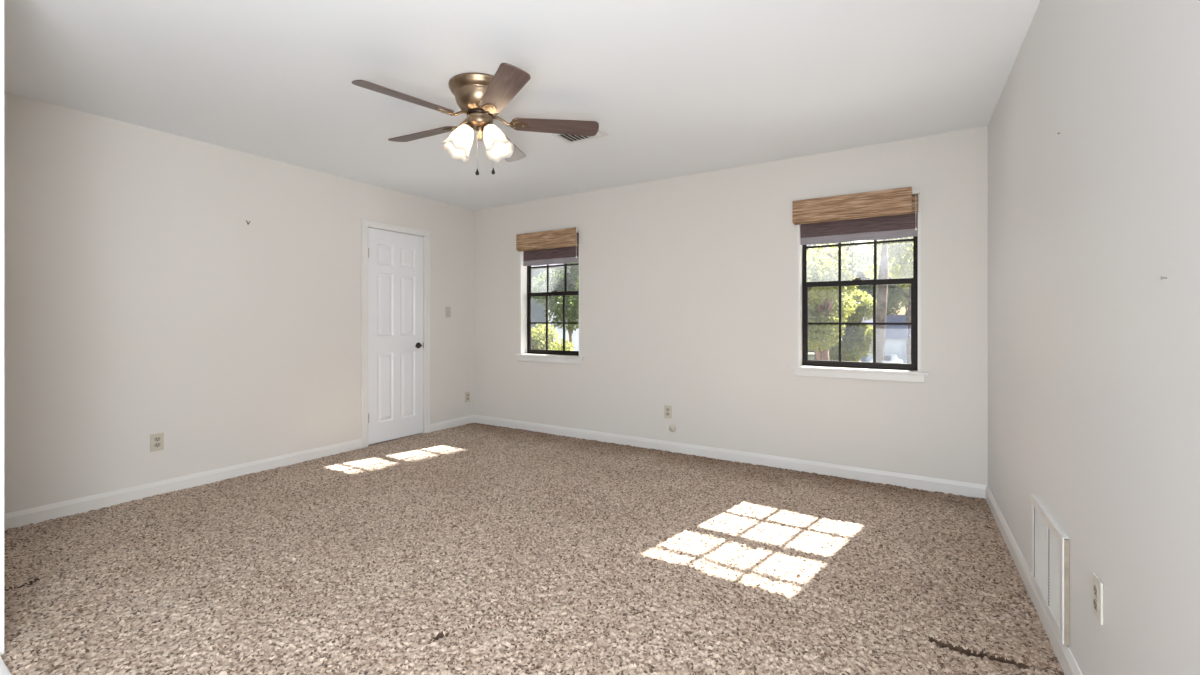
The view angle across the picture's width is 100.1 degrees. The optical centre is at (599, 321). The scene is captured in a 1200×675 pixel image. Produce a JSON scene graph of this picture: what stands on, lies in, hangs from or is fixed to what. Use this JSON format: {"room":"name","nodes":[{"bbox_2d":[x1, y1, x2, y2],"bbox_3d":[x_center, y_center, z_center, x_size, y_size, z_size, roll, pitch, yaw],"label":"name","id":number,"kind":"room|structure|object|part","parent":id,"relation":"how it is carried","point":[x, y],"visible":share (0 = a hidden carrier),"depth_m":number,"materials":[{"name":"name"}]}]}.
{"room":"empty bedroom","nodes":[
{"label":"empty bedroom","id":0,"kind":"room"},
{"bbox_2d":[4,92,473,513],"bbox_3d":[-3.089,-0.100,3.314,0.150,2.560,5.937,0,0,32],"label":"wall","id":1,"kind":"structure","parent":0,"point":[141,298],"depth_m":3.47,"materials":[{"name":"paint"}]},
{"bbox_2d":[150,432,163,451],"bbox_3d":[-2.963,0.807,3.366,0.009,0.116,0.072,0,0,32],"label":"electrical outlet","id":2,"kind":"object","parent":1,"relation":"attached to","point":[156,440],"visible":1,"depth_m":3.36,"materials":[{"name":"beige plastic"}]},
{"bbox_2d":[4,438,361,529],"bbox_3d":[-2.808,1.121,3.609,0.013,0.098,2.369,0,0,32],"label":"baseboard","id":3,"kind":"structure","parent":1,"relation":"attached to","point":[34,515],"depth_m":3.38,"materials":[{"name":"paint"}]},
{"bbox_2d":[362,219,429,447],"bbox_3d":[-2.026,0.119,4.959,0.205,2.121,0.760,0,0,32],"label":"door","id":4,"kind":"structure","parent":1,"relation":"in","point":[395,258],"depth_m":4.92,"materials":[{"name":"paint"}]},
{"bbox_3d":[-2.164,0.140,4.632,0.018,2.041,0.060,0,0,32],"label":"casing","id":5,"kind":"part","parent":4,"relation":"part of","materials":[{"name":"paint"}]},
{"bbox_3d":[-1.978,-0.911,4.929,0.018,0.060,0.760,0,0,32],"label":"casing","id":6,"kind":"part","parent":4,"relation":"part of","materials":[{"name":"paint"}]},
{"bbox_3d":[-1.793,0.140,5.226,0.018,2.041,0.060,0,0,32],"label":"casing","id":7,"kind":"part","parent":4,"relation":"part of","materials":[{"name":"paint"}]},
{"bbox_2d":[445,307,450,316],"bbox_3d":[-1.645,-0.102,5.462,0.017,0.116,0.072,0,0,32],"label":"light switch","id":8,"kind":"object","parent":1,"relation":"attached to","point":[447,309],"visible":1,"depth_m":5.46,"materials":[{"name":"beige plastic"}]},
{"bbox_2d":[430,415,473,432],"bbox_3d":[-1.612,1.121,5.518,0.013,0.098,0.632,0,0,32],"label":"baseboard","id":9,"kind":"structure","parent":1,"relation":"attached to","point":[465,420],"depth_m":5.50,"materials":[{"name":"paint"}]},
{"bbox_2d":[465,392,469,401],"bbox_3d":[-1.500,0.855,5.701,0.009,0.116,0.072,0,0,32],"label":"electrical outlet","id":10,"kind":"object","parent":1,"relation":"attached to","point":[467,394],"visible":1,"depth_m":5.70,"materials":[{"name":"beige plastic"}]},
{"bbox_2d":[4,0,1040,209],"bbox_3d":[-0.946,-1.340,1.977,5.202,0.120,6.247,0,0,32],"label":"ceiling","id":11,"kind":"structure","parent":0,"point":[677,88],"depth_m":2.56,"materials":[{"name":"white paint"}]},
{"bbox_2d":[352,63,598,174],"bbox_3d":[-0.692,-1.034,2.751,1.236,0.490,1.258,0,0,32],"label":"ceiling fan","id":12,"kind":"object","parent":11,"relation":"hanging from","point":[480,96],"visible":1,"depth_m":2.66,"materials":[{"name":"brown wood"}]},
{"bbox_3d":[-0.942,-1.090,2.453,0.490,0.006,0.140,0,13,-45],"label":"blade","id":13,"kind":"part","parent":12,"relation":"part of","materials":[{"name":"brown wood"}]},
{"bbox_3d":[-1.021,-1.090,2.929,0.490,0.006,0.140,0,13,27],"label":"blade","id":14,"kind":"part","parent":12,"relation":"part of","materials":[{"name":"brown wood"}]},
{"bbox_3d":[-0.771,-0.965,2.695,0.162,0.200,0.163,0,0,32],"label":"lamp shade","id":15,"kind":"part","parent":12,"relation":"part of","materials":[{"name":"white glass"}]},
{"bbox_3d":[-0.737,-1.102,2.662,0.020,0.057,0.117,0,0,45],"label":"blade arm","id":16,"kind":"part","parent":12,"relation":"part of","materials":[{"name":"brown metal"}]},
{"bbox_3d":[-0.545,-0.965,2.696,0.171,0.200,0.157,0,0,32],"label":"lamp shade","id":17,"kind":"part","parent":12,"relation":"part of","materials":[{"name":"white glass"}]},
{"bbox_3d":[-0.539,-1.102,2.764,0.117,0.057,0.020,0,0,-9],"label":"blade arm","id":18,"kind":"part","parent":12,"relation":"part of","materials":[{"name":"brown metal"}]},
{"bbox_3d":[-0.466,-1.090,2.381,0.140,0.006,0.490,15,-7,-27],"label":"blade","id":19,"kind":"part","parent":12,"relation":"part of","materials":[{"name":"brown wood"}]},
{"bbox_3d":[-0.594,-1.090,3.151,0.140,0.006,0.490,-13,-2,8],"label":"blade","id":20,"kind":"part","parent":12,"relation":"part of","materials":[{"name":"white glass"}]},
{"bbox_3d":[-0.250,-1.090,2.812,0.490,0.006,0.140,0,-13,-9],"label":"blade","id":21,"kind":"part","parent":12,"relation":"part of","materials":[{"name":"brown wood"}]},
{"bbox_2d":[552,129,607,143],"bbox_3d":[-0.136,-1.273,3.438,0.326,0.013,0.210,0,0,32],"label":"ceiling vent","id":22,"kind":"object","parent":11,"relation":"in","point":[570,139],"visible":0.59,"depth_m":3.48,"materials":[{"name":"metal"}]},
{"bbox_2d":[0,423,1063,674],"bbox_3d":[-0.429,1.180,2.924,4.772,0.065,3.773,0,0,32],"label":"floor","id":23,"kind":"structure","parent":0,"point":[471,548],"depth_m":2.30,"materials":[{"name":"carpet"}]},
{"bbox_2d":[474,126,987,484],"bbox_3d":[0.586,-0.100,4.609,5.005,2.560,0.160,0,0,32],"label":"wall","id":24,"kind":"structure","parent":0,"point":[688,283],"depth_m":4.16,"materials":[{"name":"paint"}]},
{"bbox_2d":[515,230,583,363],"bbox_3d":[-0.497,-0.246,5.269,0.878,1.337,0.181,0,0,32],"label":"window","id":25,"kind":"structure","parent":24,"relation":"in","point":[526,353],"depth_m":5.38,"materials":[{"name":"paint"}]},
{"bbox_3d":[-0.458,-0.586,5.331,0.734,0.623,0.020,0,0,32],"label":"sash","id":26,"kind":"part","parent":25,"relation":"part of","materials":[{"name":"brown metal"}]},
{"bbox_2d":[516,227,578,265],"bbox_3d":[-0.535,-0.761,5.197,0.800,0.338,0.105,0,0,32],"label":"roman shade","id":27,"kind":"object","parent":25,"relation":"attached to","point":[559,246],"visible":1,"depth_m":5.19,"materials":[{"name":"brown wood"}]},
{"bbox_3d":[-0.513,0.359,5.244,0.878,0.018,0.121,0,0,32],"label":"sill","id":28,"kind":"part","parent":25,"relation":"part of","materials":[{"name":"paint"}]},
{"bbox_3d":[-0.464,-0.282,5.322,0.788,1.265,0.055,0,0,32],"label":"frame","id":29,"kind":"part","parent":25,"relation":"part of","materials":[{"name":"brown metal"}]},
{"bbox_3d":[-0.470,0.011,5.312,0.734,0.646,0.022,0,0,32],"label":"sash","id":30,"kind":"part","parent":25,"relation":"part of","materials":[{"name":"brown metal"}]},
{"bbox_2d":[664,405,671,418],"bbox_3d":[0.606,0.807,4.496,0.072,0.116,0.009,0,0,32],"label":"electrical outlet","id":31,"kind":"object","parent":24,"relation":"attached to","point":[667,408],"visible":1,"depth_m":4.49,"materials":[{"name":"beige plastic"}]},
{"bbox_2d":[669,424,675,431],"bbox_3d":[0.641,0.948,4.467,0.070,0.070,0.022,0,0,32],"label":"cable jack","id":32,"kind":"object","parent":24,"relation":"attached to","point":[672,427],"visible":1,"depth_m":4.46,"materials":[{"name":"beige plastic"}]},
{"bbox_2d":[474,415,986,498],"bbox_3d":[0.540,1.121,4.535,4.705,0.098,0.013,0,0,32],"label":"baseboard","id":33,"kind":"structure","parent":24,"relation":"attached to","point":[945,486],"depth_m":4.03,"materials":[{"name":"paint"}]},
{"bbox_2d":[791,190,927,382],"bbox_3d":[1.915,-0.246,3.758,0.899,1.337,0.181,0,0,32],"label":"window","id":34,"kind":"structure","parent":24,"relation":"in","point":[903,372],"depth_m":3.75,"materials":[{"name":"paint"}]},
{"bbox_2d":[792,187,919,244],"bbox_3d":[1.860,-0.761,3.698,0.831,0.338,0.105,0,0,32],"label":"roman shade","id":35,"kind":"object","parent":34,"relation":"attached to","point":[890,213],"visible":1,"depth_m":3.68,"materials":[{"name":"brown wood"}]},
{"bbox_3d":[1.899,0.359,3.732,0.899,0.018,0.121,0,0,32],"label":"sill","id":36,"kind":"part","parent":34,"relation":"part of","materials":[{"name":"paint"}]},
{"bbox_3d":[1.949,-0.282,3.811,0.809,1.265,0.055,0,0,32],"label":"frame","id":37,"kind":"part","parent":34,"relation":"part of","materials":[{"name":"brown metal"}]},
{"bbox_3d":[1.942,0.011,3.801,0.755,0.646,0.022,0,0,32],"label":"sash","id":38,"kind":"part","parent":34,"relation":"part of","materials":[{"name":"brown metal"}]},
{"bbox_3d":[1.954,-0.586,3.820,0.755,0.623,0.020,0,0,32],"label":"sash","id":39,"kind":"part","parent":34,"relation":"part of","materials":[{"name":"brown metal"}]},
{"bbox_2d":[988,0,1199,674],"bbox_3d":[1.061,-0.100,0.715,0.150,2.560,5.940,0,0,31],"label":"wall","id":40,"kind":"structure","parent":0,"point":[1094,356],"depth_m":1.33,"materials":[{"name":"white paint"}]},
{"bbox_2d":[985,485,1082,674],"bbox_3d":[1.558,1.121,1.691,0.013,0.098,3.754,0,0,31],"label":"baseboard","id":41,"kind":"structure","parent":40,"relation":"attached to","point":[1063,653],"depth_m":2.07,"materials":[{"name":"paint"}]},
{"bbox_2d":[1031,494,1068,645],"bbox_3d":[1.658,0.888,1.861,0.018,0.352,0.485,0,0,31],"label":"air vent","id":42,"kind":"object","parent":40,"relation":"in","point":[1049,548],"visible":1,"depth_m":1.79,"materials":[{"name":"metal"}]},
{"bbox_2d":[1093,573,1102,625],"bbox_3d":[1.383,0.770,1.399,0.009,0.116,0.072,0,0,31],"label":"electrical outlet","id":43,"kind":"object","parent":40,"relation":"attached to","point":[1097,583],"visible":1,"depth_m":1.39,"materials":[{"name":"beige plastic"}]},
{"bbox_2d":[1093,585,1097,596],"bbox_3d":[1.381,0.750,1.400,0.003,0.027,0.033,0,0,31],"label":"receptacle","id":44,"kind":"object","parent":43,"relation":"attached to","point":[1095,587],"depth_m":1.40,"materials":[{"name":"beige plastic"}]},
{"bbox_2d":[1093,599,1097,610],"bbox_3d":[1.381,0.789,1.400,0.003,0.027,0.033,0,0,31],"label":"receptacle","id":45,"kind":"object","parent":43,"relation":"attached to","point":[1095,601],"depth_m":1.40,"materials":[{"name":"beige plastic"}]},
{"bbox_3d":[-2.796,-0.050,2.134,1.599,2.460,0.120,0,0,32],"label":"wall","id":46,"kind":"structure","parent":0,"visible":0},
{"bbox_2d":[0,0,3,654],"bbox_3d":[-2.118,-0.060,1.703,0.013,2.440,0.130,0,0,32],"label":"trim","id":47,"kind":"structure","parent":46,"relation":"attached to","point":[1,1],"depth_m":1.75,"materials":[{"name":"paint"}]},
{"bbox_2d":[0,656,11,674],"bbox_3d":[-0.780,1.154,0.876,3.106,0.012,0.088,0,0,32],"label":"trim","id":48,"kind":"structure","parent":46,"relation":"attached to","point":[4,670],"depth_m":1.66,"materials":[{"name":"paint"}]},
{"label":"outside","id":49,"kind":"structure","parent":0,"visible":0},
{"bbox_3d":[24.948,4.245,39.832,60.000,0.030,14.000,0,0,32],"label":"driveway","id":50,"kind":"object","parent":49,"visible":0},
{"bbox_2d":[869,354,902,369],"bbox_3d":[24.245,3.505,42.638,1.800,1.450,4.490,0,0,42],"label":"car","id":51,"kind":"object","parent":50,"relation":"on","point":[888,358],"visible":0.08,"depth_m":41.76,"materials":[{"name":"white paint"}]},
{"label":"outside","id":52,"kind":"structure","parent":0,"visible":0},
{"bbox_2d":[808,352,860,361],"bbox_3d":[24.639,4.260,105.277,250.000,0.001,195.400,0,0,32],"label":"lawn","id":53,"kind":"structure","parent":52,"point":[810,354],"depth_m":62.12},
{"bbox_2d":[531,324,574,354],"bbox_3d":[-1.451,2.179,15.473,2.038,4.305,1.722,0,0,32],"label":"bush","id":54,"kind":"object","parent":53,"relation":"on","point":[538,335],"visible":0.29,"depth_m":15.35,"materials":[{"name":"green plant"}]},
{"bbox_2d":[531,264,578,350],"bbox_3d":[-2.962,-0.040,27.814,5.900,8.600,7.200,0,0,32],"label":"house","id":55,"kind":"structure","parent":53,"relation":"on","point":[537,313],"depth_m":24.41,"materials":[{"name":"white"}]},
{"bbox_2d":[532,262,578,355],"bbox_3d":[-1.038,0.367,20.645,3.312,7.947,3.744,0,0,-27],"label":"broadleaf tree","id":56,"kind":"object","parent":53,"relation":"on","point":[571,301],"visible":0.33,"depth_m":20.14,"materials":[{"name":"green plant"}]},
{"bbox_2d":[807,244,858,366],"bbox_3d":[5.044,1.221,11.969,2.047,6.262,2.655,0,0,32],"label":"broadleaf tree","id":57,"kind":"object","parent":53,"relation":"on","point":[823,302],"visible":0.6,"depth_m":11.53,"materials":[{"name":"green plant"}]},
{"bbox_2d":[807,242,858,359],"bbox_3d":[11.132,-1.197,27.191,3.723,11.081,5.007,0,0,-30],"label":"broadleaf tree","id":58,"kind":"object","parent":53,"relation":"on","point":[854,263],"visible":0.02,"depth_m":25.85,"materials":[{"name":"green plant"}]},
{"bbox_2d":[808,241,868,351],"bbox_3d":[30.098,-6.720,68.798,11.908,22.114,10.832,0,0,32],"label":"tree","id":59,"kind":"object","parent":53,"relation":"on","point":[863,262],"visible":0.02,"depth_m":65.02,"materials":[{"name":"green plant"}]},
{"bbox_2d":[816,247,876,367],"bbox_3d":[8.879,0.824,18.025,2.971,7.025,2.358,0,0,-41],"label":"broadleaf tree","id":60,"kind":"object","parent":53,"relation":"on","point":[857,341],"visible":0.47,"depth_m":17.36,"materials":[{"name":"green plant"}]},
{"bbox_2d":[852,263,877,299],"bbox_3d":[20.211,-0.736,40.809,4.978,10.155,3.908,0,0,32],"label":"broadleaf tree","id":61,"kind":"object","parent":53,"relation":"on","point":[860,272],"visible":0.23,"depth_m":39.25,"materials":[{"name":"green plant"}]},
{"bbox_2d":[852,245,880,278],"bbox_3d":[40.565,-4.875,84.042,13.520,18.443,13.091,0,0,32],"label":"tree","id":62,"kind":"object","parent":53,"relation":"on","point":[867,250],"visible":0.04,"depth_m":81.38,"materials":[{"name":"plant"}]},
{"bbox_2d":[876,239,888,362],"bbox_3d":[8.531,-4.309,12.948,2.659,17.263,2.280,0,0,32],"label":"tree","id":63,"kind":"object","parent":53,"relation":"on","point":[881,305],"visible":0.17,"depth_m":13.50,"materials":[{"name":"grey plant"}]},
{"bbox_2d":[861,315,910,363],"bbox_3d":[29.561,1.810,48.743,8.000,4.900,7.000,0,0,32],"label":"garage","id":64,"kind":"structure","parent":53,"relation":"on","point":[895,335],"depth_m":46.96,"materials":[{"name":"white"}]},
{"bbox_2d":[867,254,908,314],"bbox_3d":[56.902,-5.794,101.280,15.171,20.284,13.522,0,0,32],"label":"tree","id":65,"kind":"object","parent":53,"relation":"on","point":[893,296],"visible":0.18,"depth_m":98.96,"materials":[{"name":"green plant"}]},
{"bbox_2d":[864,237,915,370],"bbox_3d":[13.949,-0.458,22.712,4.032,9.605,4.255,0,0,32],"label":"broadleaf tree","id":66,"kind":"object","parent":53,"relation":"on","point":[904,263],"visible":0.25,"depth_m":22.77,"materials":[{"name":"green plant"}]},
{"bbox_2d":[890,270,907,314],"bbox_3d":[70.258,-6.720,113.925,13.512,22.115,15.507,0,0,32],"label":"tree","id":67,"kind":"object","parent":53,"relation":"on","point":[906,307],"visible":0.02,"depth_m":114.30,"materials":[{"name":"green plant"}]}
]}

